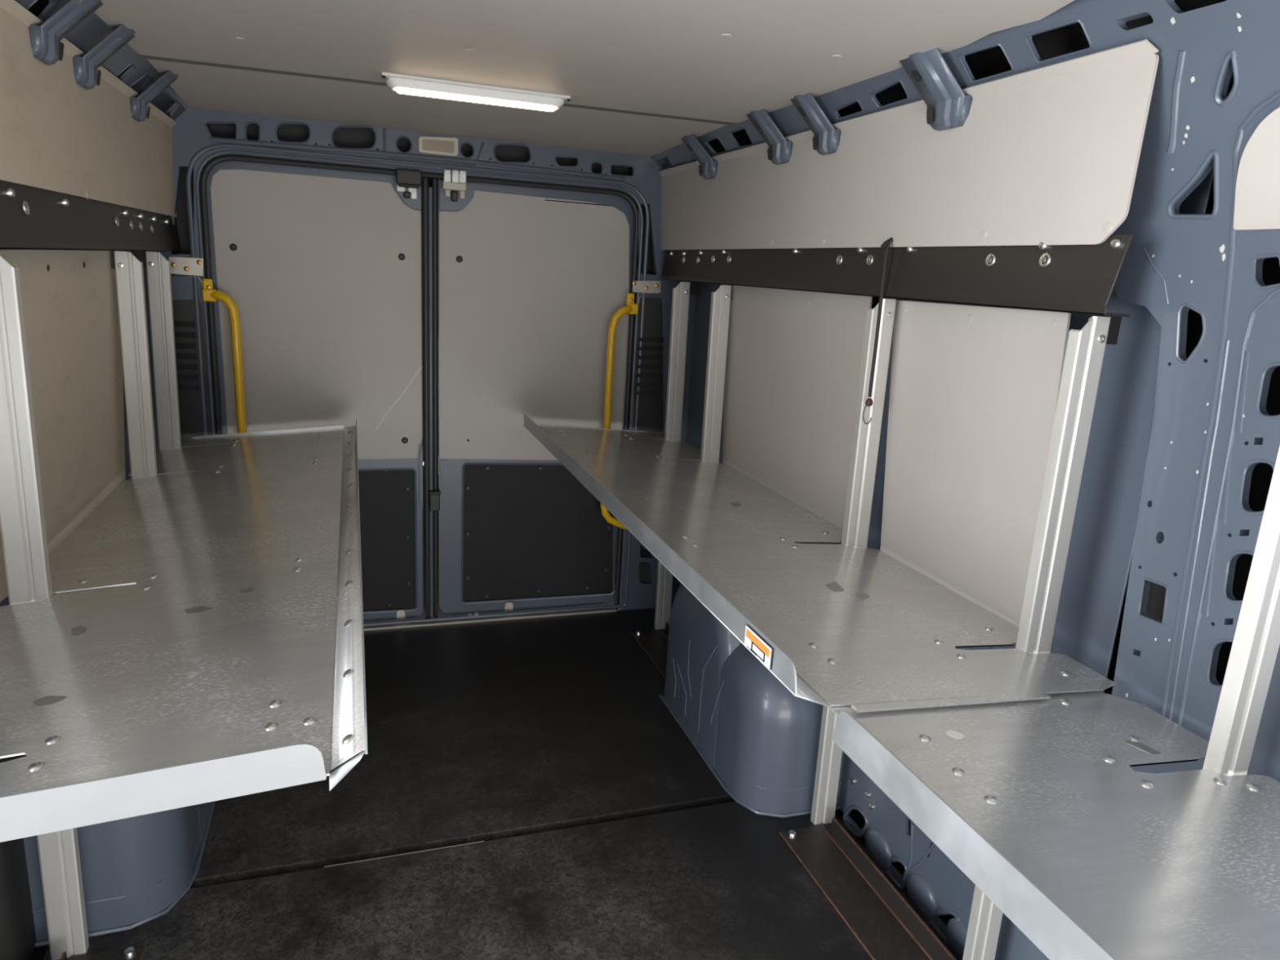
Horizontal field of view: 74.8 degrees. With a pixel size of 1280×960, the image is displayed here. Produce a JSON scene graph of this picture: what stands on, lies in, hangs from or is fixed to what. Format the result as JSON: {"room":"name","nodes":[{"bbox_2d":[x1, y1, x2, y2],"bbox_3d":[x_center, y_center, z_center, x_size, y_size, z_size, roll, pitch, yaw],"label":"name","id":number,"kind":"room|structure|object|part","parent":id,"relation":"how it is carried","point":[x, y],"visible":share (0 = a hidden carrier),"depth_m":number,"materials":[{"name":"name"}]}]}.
{"room":"vehicle interior","nodes":[
{"label":"vehicle interior","id":0,"kind":"room"},
{"bbox_2d":[0,0,188,959],"bbox_3d":[-1.347,-0.040,1.926,0.419,2.110,2.600,-1,15,-19],"label":"wall","id":1,"kind":"structure","parent":0,"point":[77,21],"depth_m":1.77,"materials":[{"name":"blue"}]},
{"bbox_3d":[-1.191,0.804,1.416,0.015,0.620,0.950,-1,15,-19],"label":"sill panel","id":2,"kind":"part","parent":1,"relation":"part of","materials":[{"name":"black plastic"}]},
{"bbox_2d":[0,0,177,217],"bbox_3d":[-1.220,-0.770,1.794,0.035,0.309,2.399,-1,15,-19],"label":"board","id":3,"kind":"object","parent":1,"relation":"attached to","point":[59,135],"visible":0.98,"depth_m":1.82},
{"bbox_2d":[0,179,181,268],"bbox_3d":[-1.295,-0.550,1.839,0.108,0.185,2.420,-1,15,-19],"label":"rail","id":4,"kind":"object","parent":1,"relation":"attached to","point":[32,218],"visible":0.94,"depth_m":1.86,"materials":[{"name":"black metal"}]},
{"bbox_2d":[0,248,125,602],"bbox_3d":[-1.359,-0.179,1.948,0.040,0.700,1.245,-1,15,-19],"label":"board","id":5,"kind":"object","parent":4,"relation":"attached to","point":[69,297],"visible":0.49,"depth_m":2.05,"materials":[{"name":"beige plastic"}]},
{"bbox_3d":[-1.153,-0.929,1.690,0.131,0.126,2.485,-1,15,-19],"label":"roof rail","id":6,"kind":"part","parent":1,"relation":"part of","materials":[{"name":"blue paint"}]},
{"bbox_2d":[0,419,367,842],"bbox_3d":[-1.118,0.102,1.988,0.858,0.121,2.306,-1,15,-19],"label":"shelf","id":7,"kind":"object","parent":1,"relation":"attached to","point":[233,663],"visible":0.99,"depth_m":1.42,"materials":[{"name":"silver metal"}]},
{"bbox_2d":[120,75,696,627],"bbox_3d":[-0.815,-0.366,3.364,2.390,2.110,0.141,-1,15,-19],"label":"door frame","id":8,"kind":"structure","parent":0,"point":[202,139],"depth_m":3.11,"materials":[{"name":"blue paint"}]},
{"bbox_2d":[172,300,211,439],"bbox_3d":[-1.628,-0.376,3.013,0.128,0.537,0.016,-1,15,-19],"label":"air vent","id":9,"kind":"object","parent":8,"relation":"in","point":[192,323],"depth_m":3.01,"materials":[{"name":"black plastic"}]},
{"bbox_2d":[168,257,246,433],"bbox_3d":[-1.559,-0.276,3.060,0.226,1.035,0.068,3,14,-4],"label":"handle","id":10,"kind":"object","parent":8,"relation":"attached to","point":[179,265],"visible":0.8,"depth_m":2.97,"materials":[{"name":"yellow metal"}]},
{"bbox_2d":[206,160,430,622],"bbox_3d":[-1.204,-0.278,3.228,0.772,1.849,0.128,-1,15,-19],"label":"door","id":11,"kind":"structure","parent":8,"relation":"in","point":[325,272],"depth_m":3.17,"materials":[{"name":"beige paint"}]},
{"bbox_3d":[-0.876,-1.102,3.131,0.116,0.167,0.012,-1,15,-19],"label":"hinge plate","id":12,"kind":"part","parent":11,"relation":"part of","materials":[{"name":"blue paint"}]},
{"bbox_2d":[418,136,457,156],"bbox_3d":[-0.743,-1.233,3.084,0.142,0.064,0.021,-1,15,-19],"label":"dome lamp","id":13,"kind":"object","parent":8,"relation":"attached to","point":[446,146],"visible":1,"depth_m":3.08,"materials":[{"name":"beige plastic"}]},
{"bbox_2d":[363,608,616,631],"bbox_3d":[-0.849,0.613,3.551,1.560,0.018,0.014,-1,15,-19],"label":"trim","id":14,"kind":"structure","parent":8,"relation":"attached to","point":[431,624],"depth_m":3.61,"materials":[{"name":"metal"}]},
{"bbox_2d":[428,168,634,617],"bbox_3d":[-0.441,-0.289,3.492,0.865,1.832,0.122,-1,15,-19],"label":"door","id":15,"kind":"structure","parent":8,"relation":"in","point":[526,285],"depth_m":3.46,"materials":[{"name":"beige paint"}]},
{"bbox_3d":[-0.838,-0.257,3.356,0.015,1.740,0.016,-1,15,-19],"label":"lock rod","id":16,"kind":"part","parent":15,"relation":"part of","materials":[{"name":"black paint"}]},
{"bbox_3d":[-0.813,-0.044,3.435,0.064,0.122,0.019,-1,15,-19],"label":"lock plate","id":17,"kind":"part","parent":15,"relation":"part of","materials":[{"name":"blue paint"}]},
{"bbox_3d":[-0.700,-1.083,3.197,0.129,0.110,0.012,-1,15,-19],"label":"hinge plate","id":18,"kind":"part","parent":15,"relation":"part of","materials":[{"name":"blue paint"}]},
{"bbox_2d":[600,280,661,529],"bbox_3d":[-0.046,-0.298,3.567,0.238,1.086,0.066,-8,18,-38],"label":"handle","id":19,"kind":"object","parent":8,"relation":"attached to","point":[646,286],"visible":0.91,"depth_m":3.46,"materials":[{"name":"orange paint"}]},
{"bbox_2d":[633,297,663,432],"bbox_3d":[0.045,-0.484,3.561,0.157,0.573,0.016,-1,15,-19],"label":"air vent","id":20,"kind":"object","parent":8,"relation":"in","point":[648,324],"depth_m":3.56,"materials":[{"name":"black plastic"}]},
{"bbox_2d":[30,608,961,959],"bbox_3d":[-0.268,1.097,1.869,2.240,0.060,3.750,-1,15,-19],"label":"floor","id":21,"kind":"structure","parent":0,"point":[551,743],"depth_m":2.26,"materials":[{"name":"black plastic"}]},
{"bbox_2d":[0,255,88,959],"bbox_3d":[-1.181,0.312,1.633,0.082,1.470,0.026,-1,15,-19],"label":"upright","id":22,"kind":"object","parent":21,"relation":"on","point":[22,518],"visible":0.63,"depth_m":1.57,"materials":[{"name":"metal"}]},
{"bbox_2d":[59,943,146,959],"bbox_3d":[-1.027,1.091,1.456,0.137,0.063,0.776,-1,15,-19],"label":"rail","id":23,"kind":"object","parent":21,"relation":"on","point":[133,953],"visible":1,"depth_m":1.80,"materials":[{"name":"metal"}]},
{"bbox_2d":[23,800,215,946],"bbox_3d":[-1.310,0.653,2.141,0.354,0.551,0.772,-1,15,-19],"label":"wheel arch","id":24,"kind":"object","parent":21,"relation":"on","point":[135,869],"visible":0.16,"depth_m":1.87,"materials":[{"name":"blue paint"}]},
{"bbox_2d":[113,250,157,479],"bbox_3d":[-1.486,0.073,2.519,0.082,1.470,0.026,-1,15,-19],"label":"upright","id":25,"kind":"object","parent":21,"relation":"on","point":[129,271],"visible":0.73,"depth_m":2.41,"materials":[{"name":"metal"}]},
{"bbox_2d":[145,251,181,450],"bbox_3d":[-1.609,-0.023,2.874,0.082,1.470,0.026,-1,15,-19],"label":"upright","id":26,"kind":"object","parent":21,"relation":"on","point":[157,267],"visible":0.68,"depth_m":2.77,"materials":[{"name":"metal"}]},
{"bbox_2d":[324,840,484,866],"bbox_3d":[-0.607,0.985,2.176,0.400,0.031,0.002,-1,15,-19],"label":"trim","id":27,"kind":"structure","parent":21,"relation":"on","point":[481,841],"depth_m":2.17,"materials":[{"name":"metal"}]},
{"bbox_2d":[631,622,669,678],"bbox_3d":[0.111,0.685,3.356,0.137,0.063,0.499,-1,15,-19],"label":"rail","id":28,"kind":"object","parent":21,"relation":"on","point":[655,643],"visible":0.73,"depth_m":3.46,"materials":[{"name":"metal"}]},
{"bbox_2d":[653,281,690,629],"bbox_3d":[0.131,-0.066,3.463,0.082,1.470,0.026,-1,15,-19],"label":"upright","id":29,"kind":"object","parent":21,"relation":"on","point":[681,293],"visible":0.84,"depth_m":3.38,"materials":[{"name":"metal"}]},
{"bbox_2d":[700,284,731,463],"bbox_3d":[0.254,0.027,3.107,0.082,1.464,0.026,-1,15,-19],"label":"upright","id":30,"kind":"object","parent":21,"relation":"on","point":[721,298],"visible":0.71,"depth_m":2.99,"materials":[{"name":"metal"}]},
{"bbox_2d":[523,413,1115,707],"bbox_3d":[0.183,0.041,2.422,0.673,0.113,2.300,-1,15,-19],"label":"shelf","id":31,"kind":"object","parent":30,"relation":"attached to","point":[835,624],"visible":0.96,"depth_m":1.80,"materials":[{"name":"silver metal"}]},
{"bbox_2d":[746,641,764,662],"bbox_3d":[0.190,0.279,1.372,0.001,0.018,0.066,-1,15,-19],"label":"print","id":32,"kind":"object","parent":31,"relation":"attached to","point":[757,648],"depth_m":1.37,"materials":[{"name":"grey paper"}]},
{"bbox_2d":[658,583,844,817],"bbox_3d":[0.368,0.612,2.710,0.354,0.551,0.772,-1,15,-19],"label":"wheel arch","id":33,"kind":"object","parent":21,"relation":"on","point":[760,740],"visible":0.66,"depth_m":2.46,"materials":[{"name":"blue paint"}]},
{"bbox_2d":[810,298,896,825],"bbox_3d":[0.559,0.269,2.222,0.082,1.470,0.026,-1,15,-19],"label":"upright","id":34,"kind":"object","parent":21,"relation":"on","point":[866,437],"visible":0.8,"depth_m":2.14,"materials":[{"name":"metal"}]},
{"bbox_2d":[779,817,955,959],"bbox_3d":[0.690,1.139,1.679,0.137,0.063,1.476,-1,15,-19],"label":"rail","id":35,"kind":"object","parent":21,"relation":"on","point":[878,916],"visible":1,"depth_m":2.10,"materials":[{"name":"metal"}]},
{"bbox_2d":[37,0,1074,156],"bbox_3d":[-0.192,-0.897,1.498,2.240,0.109,4.010,-1,15,-19],"label":"ceiling","id":36,"kind":"structure","parent":0,"point":[639,77],"depth_m":1.86,"materials":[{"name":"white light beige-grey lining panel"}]},
{"bbox_2d":[381,71,570,111],"bbox_3d":[-0.437,-1.042,2.258,0.499,0.042,0.061,-1,15,-19],"label":"light strip","id":37,"kind":"object","parent":36,"relation":"attached to","point":[400,83],"visible":1,"depth_m":2.24,"materials":[{"name":"white plastic"}]},
{"bbox_2d":[396,88,554,111],"bbox_3d":[-0.438,-1.027,2.261,0.421,0.006,0.023,-1,3,-19],"label":"diffuser","id":38,"kind":"object","parent":37,"relation":"attached to","point":[469,95],"depth_m":2.25,"materials":[{"name":"white plastic"}]},
{"bbox_2d":[650,0,1279,959],"bbox_3d":[0.616,0.008,2.207,0.419,2.110,3.350,-1,15,-19],"label":"wall","id":39,"kind":"structure","parent":0,"point":[1183,446],"depth_m":1.44,"materials":[{"name":"blue"}]},
{"bbox_3d":[0.404,-1.003,2.360,0.131,0.126,2.180,-1,15,-19],"label":"roof rail","id":40,"kind":"part","parent":39,"relation":"part of","materials":[{"name":"blue paint"}]},
{"bbox_2d":[661,234,1133,344],"bbox_3d":[0.491,-0.591,2.431,0.107,0.185,2.225,-1,15,-19],"label":"rail","id":41,"kind":"object","parent":39,"relation":"attached to","point":[1065,278],"visible":0.94,"depth_m":1.81,"materials":[{"name":"black metal"}]},
{"bbox_2d":[722,284,872,529],"bbox_3d":[0.450,-0.271,2.678,0.040,0.695,0.925,-1,15,-19],"label":"board","id":42,"kind":"object","parent":41,"relation":"attached to","point":[794,357],"visible":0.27,"depth_m":2.58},
{"bbox_2d":[862,236,893,424],"bbox_3d":[0.571,-0.353,2.009,0.043,0.445,0.021,-9,19,-42],"label":"cord","id":43,"kind":"object","parent":41,"relation":"hanging from","point":[868,402],"visible":1,"depth_m":2.00,"materials":[{"name":"black plastic"}]},
{"bbox_2d":[880,300,1071,628],"bbox_3d":[0.717,-0.061,1.903,0.039,0.661,0.551,-1,15,-19],"label":"board","id":44,"kind":"object","parent":41,"relation":"attached to","point":[974,390],"visible":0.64,"depth_m":1.85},
{"bbox_2d":[657,39,1159,249],"bbox_3d":[0.435,-0.820,2.387,0.035,0.307,2.296,-1,15,-19],"label":"board","id":45,"kind":"object","parent":39,"relation":"attached to","point":[1050,154],"visible":1,"depth_m":1.74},
{"bbox_3d":[0.849,0.884,1.678,0.028,0.665,1.800,-1,15,-19],"label":"sill panel","id":46,"kind":"part","parent":39,"relation":"part of","materials":[{"name":"blue paint"}]},
{"bbox_2d":[962,315,1111,959],"bbox_3d":[0.760,0.394,1.637,0.082,1.406,0.026,-1,15,-19],"label":"upright","id":47,"kind":"object","parent":39,"relation":"attached to","point":[1086,347],"visible":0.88,"depth_m":1.54,"materials":[{"name":"metal"}]},
{"bbox_2d":[828,690,1279,959],"bbox_3d":[0.711,0.464,0.999,0.606,0.066,0.910,-1,15,-19],"label":"shelf","id":48,"kind":"object","parent":39,"relation":"attached to","point":[1038,799],"visible":1,"depth_m":1.08,"materials":[{"name":"silver metal"}]},
{"bbox_3d":[0.936,0.145,1.118,0.288,1.688,1.085,-1,15,-19],"label":"pillar panel","id":49,"kind":"part","parent":39,"relation":"part of","materials":[{"name":"blue paint"}]},
{"bbox_2d":[1202,446,1279,775],"bbox_3d":[0.886,0.453,1.267,0.085,1.486,0.026,-1,15,-19],"label":"upright","id":50,"kind":"object","parent":39,"relation":"attached to","point":[1256,639],"visible":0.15,"depth_m":1.21,"materials":[{"name":"metal"}]},
{"bbox_2d":[1233,106,1279,230],"bbox_3d":[1.004,-0.391,0.973,0.058,0.174,0.641,-1,15,-19],"label":"board","id":51,"kind":"object","parent":39,"relation":"attached to","point":[1257,193],"visible":1,"depth_m":1.24,"materials":[{"name":"white plastic"}]}
]}

